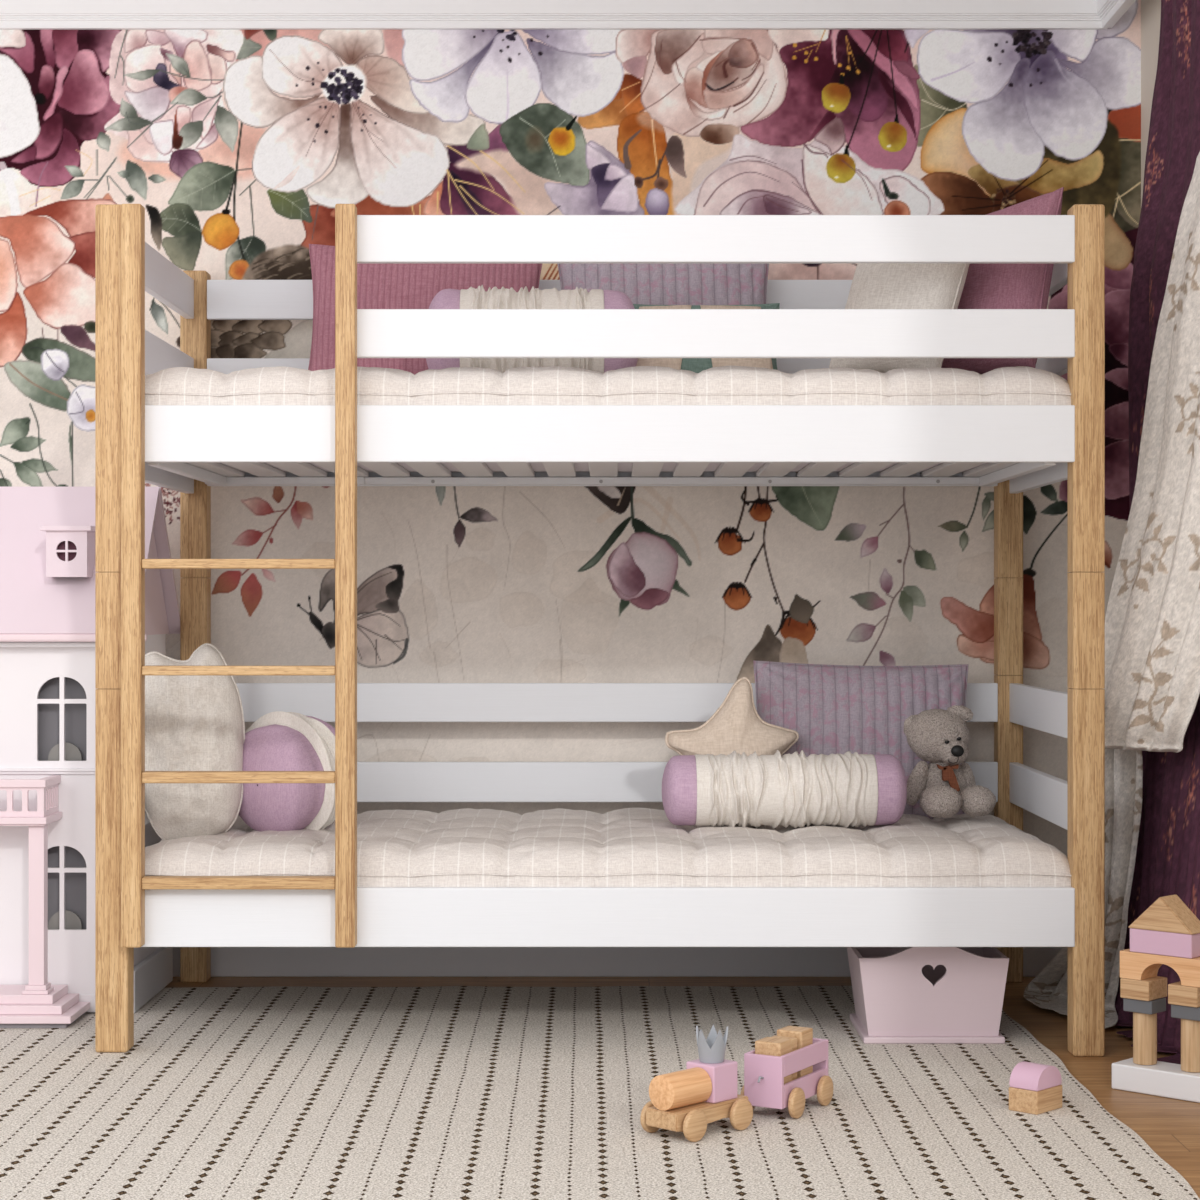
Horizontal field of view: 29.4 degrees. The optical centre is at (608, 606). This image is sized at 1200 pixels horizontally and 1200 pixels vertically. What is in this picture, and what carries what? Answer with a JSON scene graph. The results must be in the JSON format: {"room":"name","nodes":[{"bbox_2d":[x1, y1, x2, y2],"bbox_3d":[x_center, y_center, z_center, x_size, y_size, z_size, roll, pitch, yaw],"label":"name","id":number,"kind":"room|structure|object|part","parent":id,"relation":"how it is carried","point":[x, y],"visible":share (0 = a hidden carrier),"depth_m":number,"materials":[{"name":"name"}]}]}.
{"room":"bedroom","nodes":[
{"label":"bedroom","id":0,"kind":"room"},
{"bbox_2d":[0,0,1140,855],"bbox_3d":[-0.514,-0.419,5.760,3.745,2.694,0.001,0,0,0],"label":"wall","id":1,"kind":"structure","parent":0,"point":[239,149],"depth_m":5.76,"materials":[{"name":"paper"}]},
{"bbox_2d":[0,0,1131,29],"bbox_3d":[-0.574,-1.562,4.380,3.652,0.220,2.759,0,0,0],"label":"trim","id":2,"kind":"structure","parent":1,"relation":"attached to","point":[14,14],"depth_m":5.73,"materials":[{"name":"white paint"}]},
{"bbox_2d":[173,947,1061,976],"bbox_3d":[-0.531,0.875,5.752,3.738,0.105,0.016,0,0,0],"label":"baseboard","id":3,"kind":"structure","parent":1,"relation":"attached to","point":[225,961],"depth_m":5.75,"materials":[{"name":"white wood"}]},
{"bbox_2d":[164,977,1199,1197],"bbox_3d":[-0.100,0.953,3.330,5.000,0.050,5.060,0,0,0],"label":"floor","id":4,"kind":"structure","parent":0,"point":[1170,1127],"depth_m":5.11,"materials":[{"name":"brown wood"}]},
{"bbox_2d":[0,986,1199,1199],"bbox_3d":[-0.513,0.923,4.152,2.873,0.008,2.804,0,0,-1],"label":"area rug","id":5,"kind":"object","parent":4,"relation":"on","point":[275,1092],"visible":0.84,"depth_m":4.21,"materials":[{"name":"beige fabric"}]},
{"bbox_2d":[0,487,179,1027],"bbox_3d":[-1.462,0.318,5.335,0.856,1.203,0.699,0,0,0],"label":"dollhouse","id":6,"kind":"object","parent":5,"relation":"on","point":[47,534],"visible":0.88,"depth_m":5.18,"materials":[{"name":"white paint"}]},
{"bbox_3d":[-1.495,0.430,5.049,0.500,0.065,0.008,0,0,0],"label":"balcony railing","id":7,"kind":"part","parent":6,"relation":"part of","materials":[{"name":"pink paint"}]},
{"bbox_3d":[-1.497,0.389,5.109,0.516,0.017,0.141,0,0,0],"label":"hand rail","id":8,"kind":"part","parent":6,"relation":"part of","materials":[{"name":"pink paint"}]},
{"bbox_3d":[-1.509,0.371,5.174,0.702,0.012,0.012,0,0,0],"label":"sill moulding","id":9,"kind":"part","parent":6,"relation":"part of","materials":[{"name":"white paint"}]},
{"bbox_3d":[-1.249,0.430,5.116,0.008,0.065,0.126,0,0,0],"label":"balcony railing","id":10,"kind":"part","parent":6,"relation":"part of","materials":[{"name":"pink paint"}]},
{"bbox_3d":[-1.474,-0.109,5.258,0.831,0.350,0.284,0,0,0],"label":"roof panel","id":11,"kind":"part","parent":6,"relation":"part of","materials":[{"name":"pink paint"}]},
{"bbox_3d":[-1.474,-0.109,5.542,0.831,0.350,0.284,0,0,0],"label":"roof panel","id":12,"kind":"part","parent":6,"relation":"part of","materials":[{"name":"pink paint"}]},
{"bbox_2d":[640,1024,752,1141],"bbox_3d":[0.165,0.831,4.028,0.112,0.178,0.217,0,0,44],"label":"engine","id":13,"kind":"object","parent":5,"relation":"on","point":[685,1101],"visible":1,"depth_m":3.99,"materials":[{"name":"brown wood"}]},
{"bbox_3d":[0.180,0.772,4.043,0.057,0.060,0.056,0,0,44],"label":"crown","id":14,"kind":"part","parent":13,"relation":"part of","materials":[{"name":"grey paint"}]},
{"bbox_2d":[740,1038,832,1118],"bbox_3d":[0.321,0.862,4.185,0.108,0.116,0.220,0,0,30],"label":"wagon","id":15,"kind":"object","parent":5,"relation":"on","point":[764,1086],"visible":0.84,"depth_m":4.12,"materials":[{"name":"pink wood"}]},
{"bbox_2d":[755,1037,791,1083],"bbox_3d":[0.297,0.835,4.145,0.052,0.104,0.050,0,0,30],"label":"block","id":16,"kind":"object","parent":15,"relation":"in","point":[772,1046],"visible":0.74,"depth_m":4.13,"materials":[{"name":"brown wood"}]},
{"bbox_2d":[772,1035,796,1080],"bbox_3d":[0.319,0.836,4.181,0.048,0.102,0.022,0,0,30],"label":"block","id":17,"kind":"object","parent":15,"relation":"in","point":[794,1040],"visible":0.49,"depth_m":4.17,"materials":[{"name":"brown wood"}]},
{"bbox_2d":[777,1026,812,1077],"bbox_3d":[0.343,0.832,4.223,0.052,0.110,0.050,0,0,30],"label":"block","id":18,"kind":"object","parent":15,"relation":"in","point":[804,1035],"visible":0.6,"depth_m":4.21,"materials":[{"name":"brown wood"}]},
{"bbox_2d":[847,947,1008,1043],"bbox_3d":[0.685,0.813,4.962,0.316,0.213,0.287,0,0,0],"label":"crate","id":19,"kind":"object","parent":5,"relation":"on","point":[902,995],"visible":0.81,"depth_m":4.83,"materials":[{"name":"pink paint"}]},
{"bbox_3d":[0.542,0.824,4.961,0.031,0.164,0.258,0,0,0],"label":"panel","id":20,"kind":"part","parent":19,"relation":"part of","materials":[{"name":"pink paint"}]},
{"bbox_3d":[0.685,0.806,5.089,0.316,0.200,0.027,0,0,0],"label":"panel","id":21,"kind":"part","parent":19,"relation":"part of","materials":[{"name":"pink paint"}]},
{"bbox_3d":[0.685,0.912,4.962,0.298,0.014,0.287,0,0,0],"label":"plate","id":22,"kind":"part","parent":19,"relation":"part of","materials":[{"name":"pink paint"}]},
{"bbox_3d":[0.828,0.824,4.961,0.031,0.164,0.258,0,0,0],"label":"panel","id":23,"kind":"part","parent":19,"relation":"part of","materials":[{"name":"pink paint"}]},
{"bbox_2d":[1009,1085,1061,1114],"bbox_3d":[0.782,0.898,4.196,0.062,0.042,0.086,0,0,43],"label":"block","id":24,"kind":"object","parent":5,"relation":"on","point":[1049,1099],"visible":0.86,"depth_m":4.17,"materials":[{"name":"brown wood"}]},
{"bbox_2d":[1009,1061,1061,1090],"bbox_3d":[0.782,0.857,4.196,0.060,0.040,0.082,0,0,43],"label":"block","id":25,"kind":"object","parent":24,"relation":"on","point":[1025,1075],"visible":1,"depth_m":4.17,"materials":[{"name":"pink paint"}]},
{"bbox_2d":[95,204,1104,1056],"bbox_3d":[-0.018,0.049,5.196,2.083,1.759,1.041,0,0,0],"label":"bunk bed","id":26,"kind":"object","parent":4,"relation":"on","point":[183,449],"visible":0.83,"depth_m":4.72,"materials":[{"name":"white wood"}]},
{"bbox_3d":[-1.026,0.044,4.753,0.068,1.750,0.066,0,0,0],"label":"corner post","id":27,"kind":"part","parent":26,"relation":"part of","materials":[{"name":"brown wood"}]},
{"bbox_3d":[-0.976,-0.064,4.697,0.042,1.520,0.043,0,0,0],"label":"ladder post","id":28,"kind":"part","parent":26,"relation":"part of","materials":[{"name":"brown wood"}]},
{"bbox_3d":[-1.035,0.432,5.215,0.022,0.099,0.910,0,0,0],"label":"guard rail","id":29,"kind":"part","parent":26,"relation":"part of","materials":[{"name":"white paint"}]},
{"bbox_3d":[-1.035,-0.565,5.215,0.022,0.099,0.910,0,0,0],"label":"guard rail","id":30,"kind":"part","parent":26,"relation":"part of","materials":[{"name":"white paint"}]},
{"bbox_3d":[-1.035,-0.759,5.215,0.022,0.097,0.910,0,0,0],"label":"guard rail","id":31,"kind":"part","parent":26,"relation":"part of","materials":[{"name":"white paint"}]},
{"bbox_3d":[-1.035,-0.348,5.215,0.022,0.136,0.910,0,0,0],"label":"bed rail","id":32,"kind":"part","parent":26,"relation":"part of","materials":[{"name":"white paint"}]},
{"bbox_3d":[-1.026,0.049,5.683,0.066,1.759,0.066,0,0,0],"label":"corner post","id":33,"kind":"part","parent":26,"relation":"part of","materials":[{"name":"brown wood"}]},
{"bbox_3d":[-0.539,-0.064,4.697,0.041,1.520,0.043,0,0,0],"label":"ladder post","id":34,"kind":"part","parent":26,"relation":"part of","materials":[{"name":"brown wood"}]},
{"bbox_3d":[-0.017,-0.565,5.663,1.953,0.099,0.022,0,0,0],"label":"guard rail","id":35,"kind":"part","parent":26,"relation":"part of","materials":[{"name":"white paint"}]},
{"bbox_3d":[-0.017,-0.759,5.663,1.953,0.097,0.022,0,0,0],"label":"guard rail","id":36,"kind":"part","parent":26,"relation":"part of","materials":[{"name":"white paint"}]},
{"bbox_3d":[-0.017,-0.357,5.663,1.953,0.117,0.022,0,0,0],"label":"bed rail","id":37,"kind":"part","parent":26,"relation":"part of","materials":[{"name":"white paint"}]},
{"bbox_2d":[145,808,1070,886],"bbox_3d":[-0.018,0.577,5.192,2.000,0.180,0.911,0,0,0],"label":"mattress","id":38,"kind":"object","parent":26,"relation":"on","point":[468,847],"visible":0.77,"depth_m":4.77,"materials":[{"name":"fabric"}]},
{"bbox_2d":[145,643,244,839],"bbox_3d":[-0.933,0.307,5.068,0.248,0.450,0.221,0,0,12],"label":"cushion","id":39,"kind":"object","parent":38,"relation":"on","point":[193,722],"visible":0.82,"depth_m":4.99,"materials":[{"name":"beige fabric"}]},
{"bbox_2d":[238,711,334,830],"bbox_3d":[-0.717,0.382,5.160,0.281,0.297,0.252,0,0,28],"label":"round cushion","id":40,"kind":"object","parent":38,"relation":"on","point":[278,740],"visible":0.77,"depth_m":5.06,"materials":[{"name":"purple fabric"}]},
{"bbox_2d":[665,677,798,755],"bbox_3d":[0.291,0.344,5.401,0.319,0.356,0.106,0,0,-3],"label":"cushion","id":41,"kind":"object","parent":38,"relation":"on","point":[736,725],"visible":0.36,"depth_m":5.38,"materials":[{"name":"beige fabric"}]},
{"bbox_2d":[662,750,906,828],"bbox_3d":[0.397,0.414,5.189,0.559,0.180,0.199,0,0,-1],"label":"bolster cushion","id":42,"kind":"object","parent":38,"relation":"on","point":[796,790],"visible":1,"depth_m":5.12,"materials":[{"name":"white fabric"}]},
{"bbox_2d":[753,660,967,818],"bbox_3d":[0.609,0.326,5.532,0.520,0.391,0.160,0,0,5],"label":"throw pillow","id":43,"kind":"object","parent":38,"relation":"on","point":[833,709],"visible":0.41,"depth_m":5.50,"materials":[{"name":"fabric"}]},
{"bbox_2d":[903,705,995,817],"bbox_3d":[0.782,0.360,5.308,0.187,0.261,0.214,0,0,-19],"label":"teddy bear","id":44,"kind":"object","parent":38,"relation":"on","point":[943,786],"visible":1,"depth_m":5.30},
{"bbox_3d":[0.718,0.411,5.340,0.054,0.106,0.046,0,0,0],"label":"arm","id":45,"kind":"part","parent":44,"relation":"part of"},
{"bbox_3d":[0.838,0.408,5.360,0.040,0.090,0.040,0,0,-40],"label":"arm","id":46,"kind":"part","parent":44,"relation":"part of"},
{"bbox_2d":[145,366,1070,471],"bbox_3d":[-0.018,-0.420,5.192,2.000,0.174,0.911,0,0,0],"label":"mattress","id":47,"kind":"object","parent":26,"relation":"on","point":[280,385],"visible":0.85,"depth_m":4.75,"materials":[{"name":"fabric"}]},
{"bbox_2d":[308,244,542,374],"bbox_3d":[-0.444,-0.672,5.501,0.570,0.414,0.189,0,0,5],"label":"throw pillow","id":48,"kind":"object","parent":47,"relation":"on","point":[379,285],"visible":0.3,"depth_m":5.46,"materials":[{"name":"pink fabric"}]},
{"bbox_2d":[426,285,637,372],"bbox_3d":[-0.176,-0.609,5.221,0.490,0.251,0.254,0,0,-3],"label":"bolster cushion","id":49,"kind":"object","parent":47,"relation":"on","point":[471,298],"visible":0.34,"depth_m":5.14,"materials":[{"name":"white fabric"}]},
{"bbox_2d":[557,263,768,304],"bbox_3d":[0.135,-0.667,5.532,0.533,0.406,0.161,0,0,5],"label":"throw pillow","id":50,"kind":"object","parent":47,"relation":"on","point":[643,283],"visible":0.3,"depth_m":5.50,"materials":[{"name":"fabric"}]},
{"bbox_2d":[633,303,779,372],"bbox_3d":[0.210,-0.597,5.280,0.375,0.215,0.137,0,0,4],"label":"throw pillow","id":51,"kind":"object","parent":47,"relation":"on","point":[696,365],"visible":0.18,"depth_m":5.22,"materials":[{"name":"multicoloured fabric"}]},
{"bbox_2d":[829,263,969,372],"bbox_3d":[0.640,-0.669,4.985,0.176,0.372,0.329,0,0,-44],"label":"throw pillow","id":52,"kind":"object","parent":47,"relation":"on","point":[874,285],"visible":0.34,"depth_m":4.91,"materials":[{"name":"beige fabric"}]},
{"bbox_2d":[941,187,1063,373],"bbox_3d":[0.841,-0.690,5.039,0.350,0.442,0.211,0,0,44],"label":"throw pillow","id":53,"kind":"object","parent":47,"relation":"on","point":[987,285],"visible":0.29,"depth_m":4.94,"materials":[{"name":"fabric"}]},
{"bbox_3d":[-0.016,0.640,4.730,1.953,0.122,0.024,0,0,0],"label":"bed rail","id":54,"kind":"part","parent":26,"relation":"part of","materials":[{"name":"white paint"}]},
{"bbox_3d":[-0.016,-0.357,4.730,1.953,0.117,0.024,0,0,0],"label":"bed rail","id":55,"kind":"part","parent":26,"relation":"part of","materials":[{"name":"white paint"}]},
{"bbox_3d":[-0.017,0.236,5.663,1.953,0.096,0.022,0,0,0],"label":"guard rail","id":56,"kind":"part","parent":26,"relation":"part of","materials":[{"name":"white paint"}]},
{"bbox_3d":[-0.017,0.432,5.663,1.953,0.099,0.022,0,0,0],"label":"guard rail","id":57,"kind":"part","parent":26,"relation":"part of","materials":[{"name":"white paint"}]},
{"bbox_3d":[0.219,-0.565,4.730,1.482,0.099,0.024,0,0,0],"label":"guard rail","id":58,"kind":"part","parent":26,"relation":"part of","materials":[{"name":"white paint"}]},
{"bbox_3d":[0.219,-0.759,4.730,1.482,0.097,0.024,0,0,0],"label":"guard rail","id":59,"kind":"part","parent":26,"relation":"part of","materials":[{"name":"white paint"}]},
{"bbox_3d":[0.992,0.049,5.683,0.063,1.759,0.066,0,0,0],"label":"corner post","id":60,"kind":"part","parent":26,"relation":"part of","materials":[{"name":"brown wood"}]},
{"bbox_3d":[0.999,0.432,5.215,0.022,0.099,0.910,0,0,0],"label":"guard rail","id":61,"kind":"part","parent":26,"relation":"part of","materials":[{"name":"white paint"}]},
{"bbox_3d":[0.999,0.236,5.215,0.022,0.096,0.910,0,0,0],"label":"guard rail","id":62,"kind":"part","parent":26,"relation":"part of","materials":[{"name":"white paint"}]},
{"bbox_3d":[0.999,-0.348,5.215,0.022,0.136,0.910,0,0,0],"label":"bed rail","id":63,"kind":"part","parent":26,"relation":"part of","materials":[{"name":"white paint"}]},
{"bbox_3d":[0.999,-0.565,5.215,0.022,0.099,0.910,0,0,0],"label":"guard rail","id":64,"kind":"part","parent":26,"relation":"part of","materials":[{"name":"white paint"}]},
{"bbox_3d":[0.999,-0.759,5.215,0.022,0.097,0.910,0,0,0],"label":"guard rail","id":65,"kind":"part","parent":26,"relation":"part of","materials":[{"name":"white paint"}]},
{"bbox_3d":[0.990,0.049,4.753,0.066,1.759,0.066,0,0,0],"label":"corner post","id":66,"kind":"part","parent":26,"relation":"part of","materials":[{"name":"brown wood"}]},
{"bbox_2d":[1112,1058,1199,1102],"bbox_3d":[1.104,0.903,4.337,0.300,0.050,0.082,0,0,43],"label":"block","id":67,"kind":"object","parent":4,"relation":"on","point":[1163,1079],"depth_m":4.35,"materials":[{"name":"white paint"}]},
{"bbox_2d":[1133,1012,1156,1064],"bbox_3d":[1.031,0.828,4.405,0.045,0.100,0.045,0,0,43],"label":"wooden column","id":68,"kind":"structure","parent":67,"relation":"on","point":[1144,1025],"depth_m":4.39,"materials":[{"name":"brown wood"}]},
{"bbox_2d":[1123,998,1165,1014],"bbox_3d":[1.030,0.764,4.404,0.062,0.026,0.056,0,0,43],"label":"square block","id":69,"kind":"object","parent":68,"relation":"on","point":[1155,1006],"visible":0.89,"depth_m":4.38,"materials":[{"name":"grey paint"}]},
{"bbox_2d":[1120,976,1166,1000],"bbox_3d":[1.030,0.732,4.408,0.062,0.038,0.072,0,0,43],"label":"square block","id":70,"kind":"object","parent":69,"relation":"on","point":[1153,988],"visible":0.91,"depth_m":4.38,"materials":[{"name":"brown wood"}]},
{"bbox_2d":[1120,949,1199,986],"bbox_3d":[1.069,0.687,4.370,0.177,0.052,0.062,0,0,43],"label":"block","id":71,"kind":"object","parent":70,"relation":"on","point":[1133,965],"visible":0.98,"depth_m":4.37,"materials":[{"name":"brown wood"}]},
{"bbox_2d":[1130,928,1199,957],"bbox_3d":[1.067,0.638,4.370,0.132,0.045,0.060,0,0,43],"label":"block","id":72,"kind":"object","parent":71,"relation":"on","point":[1141,940],"visible":0.86,"depth_m":4.34,"materials":[{"name":"pink paint"}]},
{"bbox_2d":[1129,895,1199,934],"bbox_3d":[1.067,0.583,4.370,0.137,0.064,0.064,0,0,43],"label":"block","id":73,"kind":"object","parent":72,"relation":"on","point":[1169,913],"visible":1,"depth_m":4.35,"materials":[{"name":"brown wood"}]},
{"bbox_2d":[1181,1019,1199,1072],"bbox_3d":[1.106,0.828,4.335,0.045,0.100,0.045,0,0,43],"label":"wooden column","id":74,"kind":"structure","parent":67,"relation":"on","point":[1190,1029],"depth_m":4.32,"materials":[{"name":"brown wood"}]},
{"bbox_2d":[1171,1004,1199,1020],"bbox_3d":[1.105,0.764,4.335,0.062,0.026,0.056,0,0,43],"label":"square block","id":75,"kind":"object","parent":74,"relation":"on","point":[1177,1011],"visible":0.83,"depth_m":4.31,"materials":[{"name":"grey paint"}]},
{"bbox_2d":[1168,981,1199,1007],"bbox_3d":[1.104,0.732,4.338,0.062,0.038,0.072,0,0,43],"label":"square block","id":76,"kind":"object","parent":75,"relation":"on","point":[1178,994],"visible":0.87,"depth_m":4.31,"materials":[{"name":"brown wood"}]},
{"bbox_2d":[1141,0,1160,205],"bbox_3d":[1.398,-0.447,4.305,0.120,2.750,3.110,0,0,0],"label":"wall","id":77,"kind":"structure","parent":0,"point":[1150,9],"depth_m":5.69,"materials":[{"name":"beige paint"}]},
{"bbox_2d":[1024,152,1199,1027],"bbox_3d":[1.153,-0.248,4.932,0.257,2.330,1.047,0,0,-28],"label":"curtain","id":78,"kind":"object","parent":77,"relation":"hanging from","point":[1152,618],"visible":0.67,"depth_m":4.82,"materials":[{"name":"beige fabric"}]},
{"bbox_2d":[1108,0,1135,27],"bbox_3d":[1.258,-1.564,4.380,0.012,0.216,2.759,0,0,0],"label":"trim","id":79,"kind":"structure","parent":77,"relation":"attached to","point":[1132,1],"depth_m":5.62,"materials":[{"name":"white"}]},
{"bbox_2d":[1105,0,1199,1063],"bbox_3d":[1.202,-0.297,4.850,0.228,2.434,0.790,0,0,-4],"label":"curtain","id":80,"kind":"object","parent":77,"relation":"hanging from","point":[1167,862],"visible":0.52,"depth_m":5.05,"materials":[{"name":"fabric"}]}
]}

